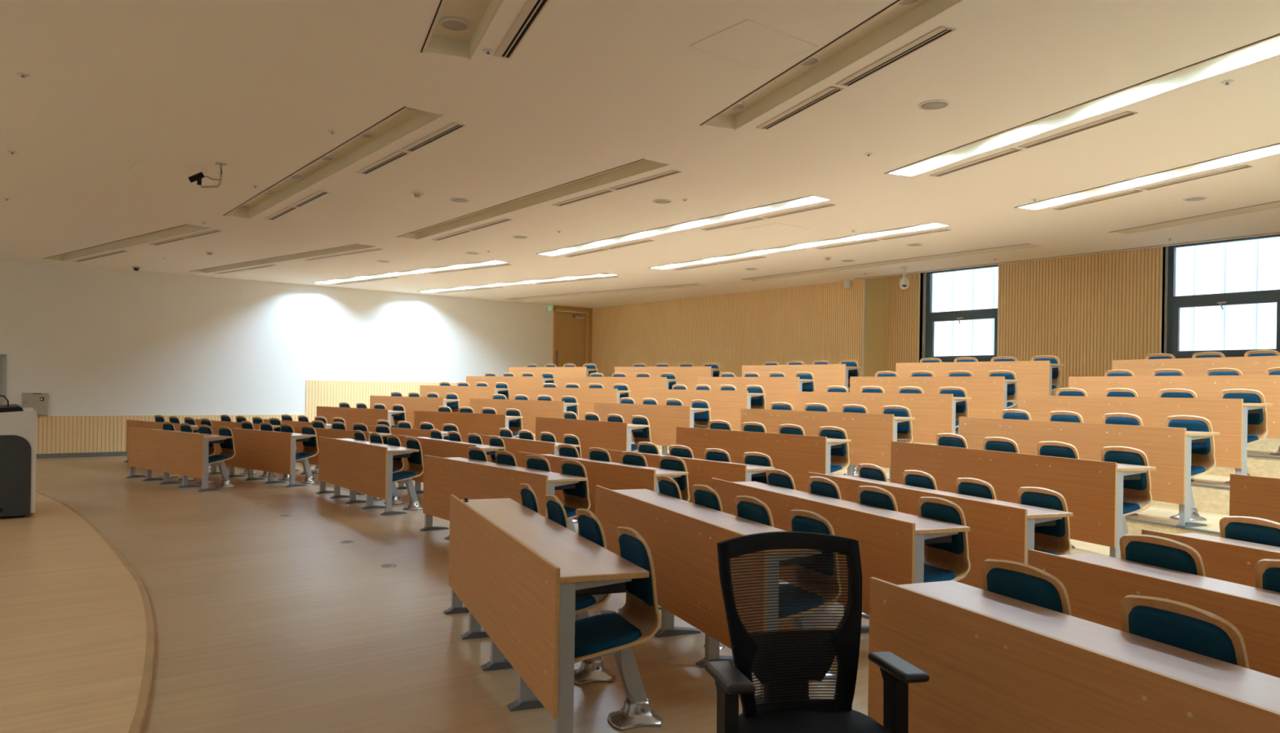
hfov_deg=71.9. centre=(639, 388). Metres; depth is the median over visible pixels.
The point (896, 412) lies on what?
cushion
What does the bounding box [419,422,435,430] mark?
chair
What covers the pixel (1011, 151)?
ceiling vent
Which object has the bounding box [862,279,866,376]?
trim
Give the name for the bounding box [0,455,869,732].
floor
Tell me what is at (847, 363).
cushion
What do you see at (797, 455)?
desk
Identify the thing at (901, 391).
cushion
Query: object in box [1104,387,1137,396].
chair
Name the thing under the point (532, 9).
ceiling vent
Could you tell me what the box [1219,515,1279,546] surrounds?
chair
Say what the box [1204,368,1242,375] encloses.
chair
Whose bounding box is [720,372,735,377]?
chair
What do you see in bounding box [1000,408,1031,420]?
chair
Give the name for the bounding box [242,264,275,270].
ceiling vent
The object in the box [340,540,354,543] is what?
socket
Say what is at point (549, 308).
exit sign
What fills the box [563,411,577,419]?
chair
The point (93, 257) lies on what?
ceiling vent
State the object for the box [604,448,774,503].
desk
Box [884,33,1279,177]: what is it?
recessed light
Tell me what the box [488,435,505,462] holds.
chair
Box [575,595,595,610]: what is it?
seat cushion
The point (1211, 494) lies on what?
floor
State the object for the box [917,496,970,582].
chair
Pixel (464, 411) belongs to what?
cushion
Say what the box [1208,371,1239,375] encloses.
cushion
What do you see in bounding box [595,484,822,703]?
desk
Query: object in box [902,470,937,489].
chair
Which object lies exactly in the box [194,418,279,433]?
desk
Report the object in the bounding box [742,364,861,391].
desk
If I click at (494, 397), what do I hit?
cushion
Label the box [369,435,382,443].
cushion
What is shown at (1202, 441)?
shelf
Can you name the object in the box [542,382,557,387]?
chair
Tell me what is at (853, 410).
cushion
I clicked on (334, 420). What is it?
cushion
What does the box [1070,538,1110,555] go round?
floor
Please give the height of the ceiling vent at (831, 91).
0.006 m
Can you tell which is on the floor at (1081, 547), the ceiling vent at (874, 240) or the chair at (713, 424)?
the chair at (713, 424)
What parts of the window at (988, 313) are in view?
sash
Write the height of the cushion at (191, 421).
0.291 m
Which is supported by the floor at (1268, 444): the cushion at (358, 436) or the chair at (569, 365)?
the chair at (569, 365)
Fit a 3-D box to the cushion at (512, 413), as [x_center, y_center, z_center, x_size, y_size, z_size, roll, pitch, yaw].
[-2.250,0.544,15.705,0.370,0.291,0.076,1,0,41]
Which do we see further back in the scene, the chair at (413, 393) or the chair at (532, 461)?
the chair at (413, 393)
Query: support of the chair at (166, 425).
on the floor at (264, 621)
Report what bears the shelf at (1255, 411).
attached to the desk at (1228, 417)
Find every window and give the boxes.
[924,264,998,362]
[1166,234,1279,358]
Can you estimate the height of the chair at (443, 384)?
0.893 m
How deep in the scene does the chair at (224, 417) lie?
17.54 m
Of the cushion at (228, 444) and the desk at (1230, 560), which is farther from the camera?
the cushion at (228, 444)
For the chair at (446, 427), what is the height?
0.893 m
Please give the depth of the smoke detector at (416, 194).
10.36 m
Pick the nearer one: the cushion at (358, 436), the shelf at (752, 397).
the cushion at (358, 436)
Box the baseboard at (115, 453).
[35,451,127,458]
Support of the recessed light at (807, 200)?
in the ceiling at (257, 88)
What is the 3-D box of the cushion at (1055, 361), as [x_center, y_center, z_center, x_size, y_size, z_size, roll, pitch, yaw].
[5.760,-0.282,12.542,0.076,0.291,0.370,1,0,-38]
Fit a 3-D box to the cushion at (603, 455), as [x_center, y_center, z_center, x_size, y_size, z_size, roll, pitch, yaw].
[-0.433,0.828,9.591,0.076,0.291,0.370,1,0,-36]
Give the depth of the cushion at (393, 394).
19.60 m
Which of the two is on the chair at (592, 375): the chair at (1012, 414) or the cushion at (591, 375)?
the cushion at (591, 375)
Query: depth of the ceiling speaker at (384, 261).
16.17 m
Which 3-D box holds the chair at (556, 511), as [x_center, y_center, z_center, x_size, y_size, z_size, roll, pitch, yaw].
[-0.619,1.087,5.249,0.510,0.893,0.448,1,0,-20]
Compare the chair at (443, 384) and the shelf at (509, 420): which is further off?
the chair at (443, 384)
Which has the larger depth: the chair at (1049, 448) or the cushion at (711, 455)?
the cushion at (711, 455)
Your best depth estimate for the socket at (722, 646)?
5.28 m
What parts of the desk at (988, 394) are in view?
panel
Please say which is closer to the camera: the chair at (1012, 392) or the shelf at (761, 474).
the shelf at (761, 474)
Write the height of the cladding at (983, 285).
5.600 m
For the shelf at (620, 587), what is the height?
0.055 m
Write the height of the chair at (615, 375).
0.893 m
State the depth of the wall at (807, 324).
20.50 m
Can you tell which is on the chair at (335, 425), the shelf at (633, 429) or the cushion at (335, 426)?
the cushion at (335, 426)
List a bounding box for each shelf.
[208,439,224,443]
[295,437,309,441]
[391,413,399,416]
[392,453,410,457]
[485,450,496,454]
[508,418,517,422]
[554,483,575,489]
[575,582,626,595]
[631,428,642,431]
[693,411,703,415]
[751,395,759,399]
[751,471,764,477]
[778,555,815,565]
[831,444,841,448]
[897,421,906,426]
[924,534,951,544]
[955,400,963,404]
[1034,520,1056,527]
[1123,473,1141,479]
[1191,438,1205,444]
[1247,408,1259,413]
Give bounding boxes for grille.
[451,199,467,202]
[654,200,670,203]
[843,280,848,287]
[920,102,946,109]
[1185,197,1204,200]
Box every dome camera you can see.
[132,266,140,271]
[899,266,909,289]
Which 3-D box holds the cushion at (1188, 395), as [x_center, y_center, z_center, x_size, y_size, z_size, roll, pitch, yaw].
[5.405,0.186,8.870,0.076,0.291,0.370,1,0,-22]
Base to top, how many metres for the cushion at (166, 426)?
0.291 m
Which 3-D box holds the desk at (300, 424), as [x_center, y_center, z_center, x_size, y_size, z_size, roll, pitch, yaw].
[-6.736,1.038,17.423,2.582,0.800,0.445,1,0,40]
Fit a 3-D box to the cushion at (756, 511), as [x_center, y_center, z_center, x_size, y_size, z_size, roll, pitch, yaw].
[0.701,0.846,5.396,0.076,0.291,0.370,1,0,-23]
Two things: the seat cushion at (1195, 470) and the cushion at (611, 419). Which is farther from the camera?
the cushion at (611, 419)
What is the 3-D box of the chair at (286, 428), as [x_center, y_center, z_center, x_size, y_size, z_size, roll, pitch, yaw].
[-5.698,1.008,13.946,0.448,0.893,0.510,1,0,41]
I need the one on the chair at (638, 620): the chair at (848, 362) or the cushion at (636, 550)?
the cushion at (636, 550)
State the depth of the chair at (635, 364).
19.57 m
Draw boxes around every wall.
[0,259,592,453]
[591,279,863,391]
[864,276,887,376]
[885,272,923,372]
[997,246,1165,408]
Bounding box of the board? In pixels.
[0,354,6,404]
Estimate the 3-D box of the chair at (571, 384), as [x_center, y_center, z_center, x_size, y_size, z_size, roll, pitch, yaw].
[-1.450,0.341,17.763,0.448,0.893,0.510,1,0,39]
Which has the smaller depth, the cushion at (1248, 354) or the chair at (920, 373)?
the cushion at (1248, 354)
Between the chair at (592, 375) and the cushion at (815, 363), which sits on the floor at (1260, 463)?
the chair at (592, 375)
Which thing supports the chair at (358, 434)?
on the floor at (264, 621)
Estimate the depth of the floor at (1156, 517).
7.51 m
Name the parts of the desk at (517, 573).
panel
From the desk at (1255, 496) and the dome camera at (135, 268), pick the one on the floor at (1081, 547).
the desk at (1255, 496)
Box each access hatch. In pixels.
[127,160,207,180]
[688,19,818,69]
[743,222,809,235]
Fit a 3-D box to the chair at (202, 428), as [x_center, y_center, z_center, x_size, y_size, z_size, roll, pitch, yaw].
[-6.649,0.993,13.245,0.448,0.893,0.510,1,0,38]
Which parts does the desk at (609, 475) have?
panel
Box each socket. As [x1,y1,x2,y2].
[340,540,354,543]
[380,564,395,567]
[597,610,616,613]
[703,644,724,649]
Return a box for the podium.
[0,395,36,516]
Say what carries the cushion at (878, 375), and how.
on the chair at (879, 373)
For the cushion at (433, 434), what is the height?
0.291 m
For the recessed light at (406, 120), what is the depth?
9.09 m
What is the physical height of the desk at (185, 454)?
0.800 m
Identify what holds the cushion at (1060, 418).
on the chair at (1059, 415)
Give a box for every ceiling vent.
[73,256,100,262]
[96,250,126,257]
[149,237,186,245]
[181,230,221,238]
[214,269,246,274]
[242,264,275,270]
[264,206,297,220]
[290,191,328,207]
[304,254,343,260]
[335,280,366,284]
[339,248,383,255]
[355,151,409,174]
[364,276,397,281]
[400,122,466,151]
[429,268,469,273]
[431,230,471,240]
[435,289,467,293]
[466,217,511,231]
[468,263,511,269]
[468,286,500,290]
[493,0,549,58]
[535,280,574,284]
[553,189,613,206]
[565,248,608,257]
[576,275,618,280]
[604,239,654,248]
[608,169,681,190]
[673,263,717,270]
[702,217,764,230]
[715,256,765,264]
[755,86,844,129]
[762,203,835,218]
[816,239,879,249]
[835,26,955,86]
[880,228,951,239]
[930,148,1022,177]
[1017,111,1137,148]
[1052,190,1142,209]
[1140,164,1252,190]
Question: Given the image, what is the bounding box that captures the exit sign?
[546,306,552,311]
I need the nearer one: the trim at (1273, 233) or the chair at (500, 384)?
the trim at (1273, 233)
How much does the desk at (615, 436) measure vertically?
0.800 m
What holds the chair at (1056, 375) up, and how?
on the floor at (1268, 444)
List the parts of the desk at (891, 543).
panel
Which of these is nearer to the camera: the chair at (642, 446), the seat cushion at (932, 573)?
the seat cushion at (932, 573)
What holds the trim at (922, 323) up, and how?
attached to the wall at (1089, 312)
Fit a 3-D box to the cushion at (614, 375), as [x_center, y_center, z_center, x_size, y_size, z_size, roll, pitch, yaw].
[-0.428,-0.141,18.529,0.370,0.291,0.076,1,0,41]
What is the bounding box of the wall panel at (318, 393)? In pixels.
[305,380,457,422]
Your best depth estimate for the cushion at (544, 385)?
18.25 m
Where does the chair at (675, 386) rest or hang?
on the floor at (1211, 494)
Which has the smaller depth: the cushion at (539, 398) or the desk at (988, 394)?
the desk at (988, 394)
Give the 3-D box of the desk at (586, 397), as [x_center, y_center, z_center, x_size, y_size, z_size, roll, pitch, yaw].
[-1.294,0.390,17.449,2.582,0.800,0.415,1,0,40]
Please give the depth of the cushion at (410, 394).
19.21 m
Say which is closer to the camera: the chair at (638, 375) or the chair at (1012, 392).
the chair at (1012, 392)
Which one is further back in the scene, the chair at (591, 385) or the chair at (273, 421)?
the chair at (591, 385)
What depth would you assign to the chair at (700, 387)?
15.14 m
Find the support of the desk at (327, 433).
on the floor at (264, 621)
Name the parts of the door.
handle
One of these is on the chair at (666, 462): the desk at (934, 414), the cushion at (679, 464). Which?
the cushion at (679, 464)
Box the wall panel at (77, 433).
[35,414,305,453]
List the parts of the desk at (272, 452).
panel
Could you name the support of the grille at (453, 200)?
attached to the ceiling speaker at (455, 199)
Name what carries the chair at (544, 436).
on the floor at (264, 621)
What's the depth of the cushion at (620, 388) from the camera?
16.98 m
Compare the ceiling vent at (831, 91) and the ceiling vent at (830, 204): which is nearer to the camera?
the ceiling vent at (831, 91)
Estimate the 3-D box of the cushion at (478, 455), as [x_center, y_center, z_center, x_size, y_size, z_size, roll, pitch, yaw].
[-1.725,0.808,9.420,0.076,0.291,0.370,1,0,-37]
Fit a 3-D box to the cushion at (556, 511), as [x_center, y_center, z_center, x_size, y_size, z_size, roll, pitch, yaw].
[-0.491,0.827,5.295,0.076,0.291,0.370,1,0,-20]
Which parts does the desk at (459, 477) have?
panel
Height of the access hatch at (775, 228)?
0.002 m
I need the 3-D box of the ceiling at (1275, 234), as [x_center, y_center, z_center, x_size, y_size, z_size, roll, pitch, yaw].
[8.880,-2.392,12.897,1.092,0.553,13.140,1,0,-38]
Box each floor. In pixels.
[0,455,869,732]
[391,424,1230,515]
[534,438,1229,537]
[732,429,1279,478]
[955,427,1279,450]
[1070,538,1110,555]
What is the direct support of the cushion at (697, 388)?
on the chair at (700, 387)
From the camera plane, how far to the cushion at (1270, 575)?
3.62 m
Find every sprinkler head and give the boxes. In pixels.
[7,151,17,154]
[16,72,29,77]
[327,130,337,134]
[482,48,494,54]
[864,152,873,156]
[1220,80,1234,84]
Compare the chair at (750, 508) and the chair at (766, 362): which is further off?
the chair at (766, 362)
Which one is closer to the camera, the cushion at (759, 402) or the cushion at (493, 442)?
the cushion at (493, 442)
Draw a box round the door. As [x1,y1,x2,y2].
[552,308,588,367]
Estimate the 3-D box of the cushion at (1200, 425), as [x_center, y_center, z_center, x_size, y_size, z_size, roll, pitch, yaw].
[4.713,0.416,7.580,0.076,0.291,0.370,1,0,-23]
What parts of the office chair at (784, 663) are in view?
armrest, stem, frame, seat, armrest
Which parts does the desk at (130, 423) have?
panel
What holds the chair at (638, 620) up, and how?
on the floor at (264, 621)
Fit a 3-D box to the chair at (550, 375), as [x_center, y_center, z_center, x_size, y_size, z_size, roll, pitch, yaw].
[-2.152,0.094,19.671,0.448,0.893,0.510,1,0,41]
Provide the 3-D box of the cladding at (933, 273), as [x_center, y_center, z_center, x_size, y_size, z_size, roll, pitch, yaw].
[5.956,-1.764,18.423,0.072,5.600,0.445,1,0,-38]
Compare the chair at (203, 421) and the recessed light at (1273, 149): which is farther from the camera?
the chair at (203, 421)
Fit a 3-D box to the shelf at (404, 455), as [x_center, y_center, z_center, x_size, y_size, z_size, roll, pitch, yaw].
[-3.581,0.795,11.530,0.231,0.055,2.368,1,0,-37]
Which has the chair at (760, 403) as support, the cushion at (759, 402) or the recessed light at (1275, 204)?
the cushion at (759, 402)
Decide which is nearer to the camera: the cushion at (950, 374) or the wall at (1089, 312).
the cushion at (950, 374)
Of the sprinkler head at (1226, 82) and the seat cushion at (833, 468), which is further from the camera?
the seat cushion at (833, 468)
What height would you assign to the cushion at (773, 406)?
0.291 m
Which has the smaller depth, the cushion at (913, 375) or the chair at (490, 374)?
the cushion at (913, 375)
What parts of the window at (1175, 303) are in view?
handle, sash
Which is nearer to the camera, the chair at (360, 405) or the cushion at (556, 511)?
the cushion at (556, 511)
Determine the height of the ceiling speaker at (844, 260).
0.008 m
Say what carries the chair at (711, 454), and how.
on the floor at (264, 621)
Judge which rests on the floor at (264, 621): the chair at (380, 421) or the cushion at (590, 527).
the chair at (380, 421)
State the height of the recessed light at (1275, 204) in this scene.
0.121 m
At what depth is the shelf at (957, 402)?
10.92 m
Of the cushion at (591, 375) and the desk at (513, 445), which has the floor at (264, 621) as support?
the desk at (513, 445)
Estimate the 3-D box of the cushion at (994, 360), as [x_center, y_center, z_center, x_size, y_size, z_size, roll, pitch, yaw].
[5.382,-0.288,13.036,0.076,0.291,0.370,1,0,-39]
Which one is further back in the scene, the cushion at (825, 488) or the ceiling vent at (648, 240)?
the ceiling vent at (648, 240)
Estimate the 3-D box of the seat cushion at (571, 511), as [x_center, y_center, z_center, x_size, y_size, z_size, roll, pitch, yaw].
[-0.757,1.117,7.820,0.363,0.107,0.424,1,0,-36]
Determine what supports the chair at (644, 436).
on the floor at (1081, 547)
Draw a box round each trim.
[35,490,155,732]
[855,232,1277,279]
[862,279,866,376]
[918,246,1168,362]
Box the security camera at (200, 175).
[187,162,227,187]
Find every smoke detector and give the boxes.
[411,191,423,197]
[822,257,831,260]
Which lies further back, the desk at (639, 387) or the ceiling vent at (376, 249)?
the desk at (639, 387)
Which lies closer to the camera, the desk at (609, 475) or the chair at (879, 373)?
the desk at (609, 475)
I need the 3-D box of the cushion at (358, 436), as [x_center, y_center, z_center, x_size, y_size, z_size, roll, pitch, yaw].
[-3.936,0.773,12.434,0.076,0.291,0.370,1,0,-37]
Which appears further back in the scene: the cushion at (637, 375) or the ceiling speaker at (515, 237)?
the cushion at (637, 375)
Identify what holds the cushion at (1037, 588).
on the chair at (1026, 583)
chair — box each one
[154,414,165,422]
[160,421,177,477]
[168,416,180,423]
[177,422,195,480]
[183,417,197,432]
[195,424,215,484]
[200,417,212,468]
[208,426,235,488]
[220,414,231,422]
[235,415,247,422]
[239,421,256,474]
[252,416,263,423]
[257,422,275,477]
[268,417,281,431]
[278,423,296,480]
[280,413,293,421]
[295,425,318,484]
[297,415,309,422]
[311,420,325,471]
[314,416,327,423]
[331,421,346,430]
[332,417,346,426]
[338,402,351,407]
[352,422,368,431]
[353,430,366,494]
[355,402,367,408]
[368,432,383,499]
[373,403,386,408]
[374,424,391,444]
[377,419,391,426]
[383,434,404,504]
[391,391,403,396]
[391,404,405,427]
[392,437,423,511]
[397,421,412,428]
[408,391,420,428]
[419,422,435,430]
[426,392,439,397]
[429,429,443,439]
[437,405,452,412]
[439,382,451,386]
[442,423,458,439]
[445,392,459,412]
[448,431,462,441]
[457,382,469,386]
[458,406,474,413]
[466,433,483,444]
[467,446,488,462]
[475,382,488,386]
[481,407,497,413]
[484,372,496,376]
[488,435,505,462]
[491,394,506,399]
[494,382,510,399]
[494,450,517,466]
[498,427,513,437]
[502,372,514,376]
[505,408,523,436]
[513,394,528,438]
[518,430,534,439]
[519,483,540,514]
[520,372,534,376]
[524,454,551,471]
[525,364,537,367]
[536,395,552,400]
[539,431,556,442]
[541,372,555,383]
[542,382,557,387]
[544,364,556,367]
[544,494,568,528]
[557,444,579,523]
[560,395,578,418]
[560,459,590,533]
[563,363,576,367]
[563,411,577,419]
[563,434,581,457]
[564,382,580,387]
[573,508,615,684]
[574,526,662,730]
[582,363,597,376]
[584,412,599,421]
[587,383,604,388]
[587,447,611,462]
[589,373,604,377]
[606,413,624,422]
[611,373,626,377]
[612,383,630,403]
[619,397,635,404]
[621,451,647,466]
[631,363,646,366]
[631,415,651,452]
[635,373,650,377]
[636,441,659,454]
[641,398,657,404]
[654,363,670,366]
[657,455,689,501]
[657,475,682,499]
[659,373,677,389]
[665,399,683,454]
[668,444,693,457]
[671,384,687,389]
[678,362,693,366]
[690,399,711,428]
[692,484,723,511]
[694,384,711,390]
[702,362,719,377]
[704,448,730,462]
[704,531,929,732]
[708,420,732,430]
[719,384,736,390]
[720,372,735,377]
[734,495,773,527]
[742,422,766,432]
[742,452,773,484]
[743,372,759,377]
[745,385,765,408]
[763,361,778,365]
[765,468,795,580]
[768,372,786,377]
[769,402,793,410]
[777,423,804,435]
[777,509,841,681]
[786,360,804,364]
[794,372,815,391]
[804,403,829,411]
[808,476,841,499]
[812,360,830,364]
[817,426,849,475]
[825,385,848,392]
[839,360,859,392]
[840,404,867,475]
[857,463,887,481]
[857,485,897,619]
[859,386,884,392]
[875,371,897,376]
[881,405,912,479]
[897,386,924,443]
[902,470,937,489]
[909,370,934,376]
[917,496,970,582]
[919,357,942,362]
[935,433,968,448]
[937,386,968,427]
[946,370,973,434]
[954,356,977,362]
[955,477,996,500]
[980,559,1071,615]
[982,436,1019,453]
[986,370,1017,408]
[991,355,1017,361]
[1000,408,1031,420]
[1017,486,1071,555]
[1031,355,1061,391]
[1036,440,1079,547]
[1048,410,1083,422]
[1056,387,1087,395]
[1100,446,1152,556]
[1102,413,1143,426]
[1104,369,1134,376]
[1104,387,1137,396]
[1119,533,1205,577]
[1120,595,1248,668]
[1145,353,1175,359]
[1151,368,1185,376]
[1157,388,1197,478]
[1164,415,1215,521]
[1191,351,1225,358]
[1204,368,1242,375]
[1219,388,1267,484]
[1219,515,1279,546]
[1244,350,1279,356]
[1253,558,1279,592]
[1265,367,1279,455]
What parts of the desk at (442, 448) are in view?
panel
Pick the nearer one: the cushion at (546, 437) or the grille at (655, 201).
the grille at (655, 201)
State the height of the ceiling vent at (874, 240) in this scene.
0.006 m
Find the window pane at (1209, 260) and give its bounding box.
[1192,243,1224,351]
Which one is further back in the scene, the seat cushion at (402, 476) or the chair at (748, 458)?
the seat cushion at (402, 476)
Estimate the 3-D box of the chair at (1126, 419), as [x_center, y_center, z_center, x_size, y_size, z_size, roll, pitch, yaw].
[4.349,0.672,8.130,0.510,0.893,0.448,1,0,-22]
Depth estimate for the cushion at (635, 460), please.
9.06 m
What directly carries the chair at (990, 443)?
on the floor at (1081, 547)
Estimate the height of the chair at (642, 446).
0.893 m
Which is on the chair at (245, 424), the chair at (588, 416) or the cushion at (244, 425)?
the cushion at (244, 425)
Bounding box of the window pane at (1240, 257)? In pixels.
[1222,240,1257,350]
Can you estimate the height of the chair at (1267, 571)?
0.893 m
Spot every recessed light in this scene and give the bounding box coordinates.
[44,224,209,261]
[189,244,375,273]
[223,106,443,218]
[314,260,506,284]
[396,159,669,239]
[417,273,614,293]
[420,0,503,60]
[509,284,706,299]
[535,195,829,256]
[648,222,947,269]
[699,0,963,130]
[741,243,1040,280]
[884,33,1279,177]
[1013,142,1279,210]
[1109,200,1279,234]
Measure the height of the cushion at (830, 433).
0.291 m
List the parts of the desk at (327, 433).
panel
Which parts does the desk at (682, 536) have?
panel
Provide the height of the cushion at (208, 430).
0.291 m
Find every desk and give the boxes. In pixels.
[124,419,210,462]
[125,426,231,492]
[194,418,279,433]
[208,426,315,487]
[262,418,332,428]
[292,426,391,474]
[315,435,418,515]
[316,406,405,430]
[351,424,459,439]
[369,395,459,426]
[396,435,504,493]
[413,410,523,442]
[419,385,509,407]
[419,454,586,539]
[444,494,648,732]
[466,376,555,399]
[470,398,579,438]
[478,434,580,466]
[508,366,598,387]
[518,451,688,534]
[522,386,631,419]
[535,416,649,458]
[570,376,679,404]
[594,402,711,455]
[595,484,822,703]
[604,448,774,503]
[614,366,722,390]
[648,389,765,430]
[675,426,850,492]
[697,377,816,410]
[711,477,970,633]
[740,408,915,482]
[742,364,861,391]
[798,391,971,444]
[807,471,1072,589]
[849,376,1021,433]
[867,577,1279,732]
[890,440,1155,558]
[896,360,1064,409]
[958,416,1219,527]
[1017,395,1272,481]
[1027,549,1279,677]
[1068,374,1279,438]
[1111,355,1279,376]
[1141,528,1279,586]
[1229,473,1279,523]
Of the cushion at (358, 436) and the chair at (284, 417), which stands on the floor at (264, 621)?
the chair at (284, 417)
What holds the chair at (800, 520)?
on the floor at (264, 621)
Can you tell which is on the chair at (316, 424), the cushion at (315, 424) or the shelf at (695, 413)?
the cushion at (315, 424)
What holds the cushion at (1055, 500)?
on the chair at (1055, 540)
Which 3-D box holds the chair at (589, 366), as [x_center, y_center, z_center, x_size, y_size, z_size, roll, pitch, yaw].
[-1.238,-0.130,20.322,0.448,0.893,0.510,1,0,39]
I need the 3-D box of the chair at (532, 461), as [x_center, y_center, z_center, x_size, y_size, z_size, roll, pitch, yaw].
[-1.076,1.080,8.348,0.510,0.893,0.448,1,0,-39]
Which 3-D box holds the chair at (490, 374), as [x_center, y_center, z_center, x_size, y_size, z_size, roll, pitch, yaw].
[-3.640,0.071,20.899,0.448,0.893,0.510,1,0,40]
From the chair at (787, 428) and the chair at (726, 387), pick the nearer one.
the chair at (787, 428)
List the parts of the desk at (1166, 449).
panel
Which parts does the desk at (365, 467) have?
panel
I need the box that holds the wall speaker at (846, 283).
[843,280,852,288]
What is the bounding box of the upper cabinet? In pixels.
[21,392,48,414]
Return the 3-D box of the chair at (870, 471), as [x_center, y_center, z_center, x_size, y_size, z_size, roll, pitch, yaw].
[1.980,1.127,7.941,0.510,0.893,0.448,1,0,-20]
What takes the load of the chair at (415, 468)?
on the floor at (264, 621)
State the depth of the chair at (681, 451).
10.24 m
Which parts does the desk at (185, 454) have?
panel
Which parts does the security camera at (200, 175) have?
ceiling plate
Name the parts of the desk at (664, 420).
panel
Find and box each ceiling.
[0,0,1279,308]
[874,234,1276,278]
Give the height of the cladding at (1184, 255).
5.600 m
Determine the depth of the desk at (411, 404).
18.52 m
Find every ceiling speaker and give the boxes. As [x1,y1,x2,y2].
[377,260,391,262]
[449,197,469,202]
[465,252,479,254]
[512,235,528,238]
[652,199,672,204]
[744,267,757,270]
[840,259,854,262]
[906,243,922,246]
[917,99,950,110]
[1182,196,1207,201]
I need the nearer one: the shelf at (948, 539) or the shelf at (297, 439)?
the shelf at (948, 539)
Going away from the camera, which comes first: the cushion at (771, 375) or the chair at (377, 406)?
the cushion at (771, 375)
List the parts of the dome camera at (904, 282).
stem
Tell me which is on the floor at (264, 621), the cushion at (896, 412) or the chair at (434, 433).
the chair at (434, 433)
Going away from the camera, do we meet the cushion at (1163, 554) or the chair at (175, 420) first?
the cushion at (1163, 554)
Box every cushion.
[155,417,164,422]
[162,423,173,431]
[169,417,179,423]
[180,425,191,432]
[184,418,195,425]
[198,426,213,446]
[200,420,211,426]
[208,454,228,462]
[218,428,232,448]
[221,416,231,422]
[236,417,246,422]
[241,422,253,429]
[253,418,262,423]
[260,424,272,431]
[280,426,293,432]
[281,416,292,421]
[295,452,312,459]
[298,417,308,422]
[302,427,315,447]
[312,422,324,428]
[315,417,326,422]
[332,423,345,430]
[333,419,344,423]
[339,404,349,407]
[353,425,366,431]
[354,432,364,440]
[356,404,366,408]
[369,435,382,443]
[373,405,385,408]
[377,422,389,426]
[387,437,401,461]
[391,393,401,396]
[392,405,404,421]
[392,471,417,481]
[398,422,410,428]
[406,440,421,464]
[408,393,419,396]
[420,424,433,430]
[427,394,437,397]
[430,431,441,439]
[438,408,450,412]
[440,383,450,386]
[446,395,457,408]
[448,433,460,441]
[457,383,468,386]
[459,408,472,413]
[468,435,481,444]
[468,449,485,461]
[476,383,487,386]
[482,409,495,413]
[489,438,503,460]
[493,395,505,399]
[495,384,508,397]
[496,453,515,466]
[499,430,511,437]
[506,410,520,427]
[515,396,527,399]
[519,432,533,439]
[520,488,537,512]
[526,458,548,471]
[537,397,551,400]
[541,434,555,442]
[542,374,554,383]
[543,384,555,387]
[546,500,566,528]
[559,447,577,457]
[561,397,577,413]
[561,463,586,497]
[563,506,577,517]
[564,413,576,419]
[564,436,579,455]
[565,385,578,387]
[574,612,641,657]
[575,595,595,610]
[577,515,603,546]
[585,414,598,421]
[589,385,602,388]
[589,450,608,462]
[590,374,602,377]
[607,416,622,422]
[613,374,625,377]
[613,386,628,399]
[618,533,653,606]
[621,400,633,404]
[622,454,644,466]
[631,417,648,438]
[631,444,637,451]
[636,374,648,377]
[638,444,657,453]
[643,400,656,404]
[657,480,679,498]
[660,458,685,490]
[666,401,681,405]
[670,448,691,457]
[673,386,685,389]
[692,402,708,421]
[693,489,719,511]
[696,386,709,390]
[706,451,728,462]
[710,422,729,430]
[720,374,733,377]
[720,386,734,390]
[737,501,769,525]
[743,425,764,432]
[744,374,758,377]
[746,387,763,405]
[767,473,792,488]
[769,374,783,377]
[771,404,791,410]
[777,585,823,617]
[780,426,802,435]
[788,363,802,364]
[791,515,834,576]
[805,405,826,411]
[809,480,838,498]
[813,362,827,364]
[820,429,846,456]
[827,388,846,392]
[830,464,842,472]
[840,361,857,378]
[843,407,865,413]
[859,467,884,481]
[859,490,893,511]
[862,388,882,392]
[877,373,896,376]
[883,408,909,433]
[899,389,921,393]
[904,474,933,489]
[911,373,932,376]
[920,502,964,554]
[921,360,939,362]
[923,563,955,582]
[937,436,964,448]
[939,389,965,413]
[949,373,971,376]
[955,360,975,362]
[955,420,959,426]
[957,482,992,499]
[985,440,1016,453]
[986,567,1062,613]
[989,373,1015,395]
[993,359,1014,361]
[1002,413,1028,420]
[1006,402,1013,407]
[1020,491,1065,537]
[1033,358,1058,378]
[1034,548,1057,555]
[1040,445,1075,458]
[1050,414,1079,422]
[1057,391,1084,395]
[1104,450,1146,490]
[1105,417,1139,425]
[1106,373,1131,376]
[1106,391,1134,396]
[1123,502,1140,514]
[1124,541,1197,574]
[1128,605,1237,665]
[1148,356,1172,359]
[1154,372,1182,376]
[1160,392,1193,398]
[1168,419,1210,454]
[1191,466,1205,475]
[1195,355,1222,358]
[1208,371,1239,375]
[1222,392,1262,424]
[1247,353,1276,356]
[1247,435,1258,442]
[1262,567,1279,592]
[1268,370,1279,375]
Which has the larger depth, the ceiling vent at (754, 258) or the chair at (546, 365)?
the chair at (546, 365)
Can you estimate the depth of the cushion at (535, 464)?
8.40 m
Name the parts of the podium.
panel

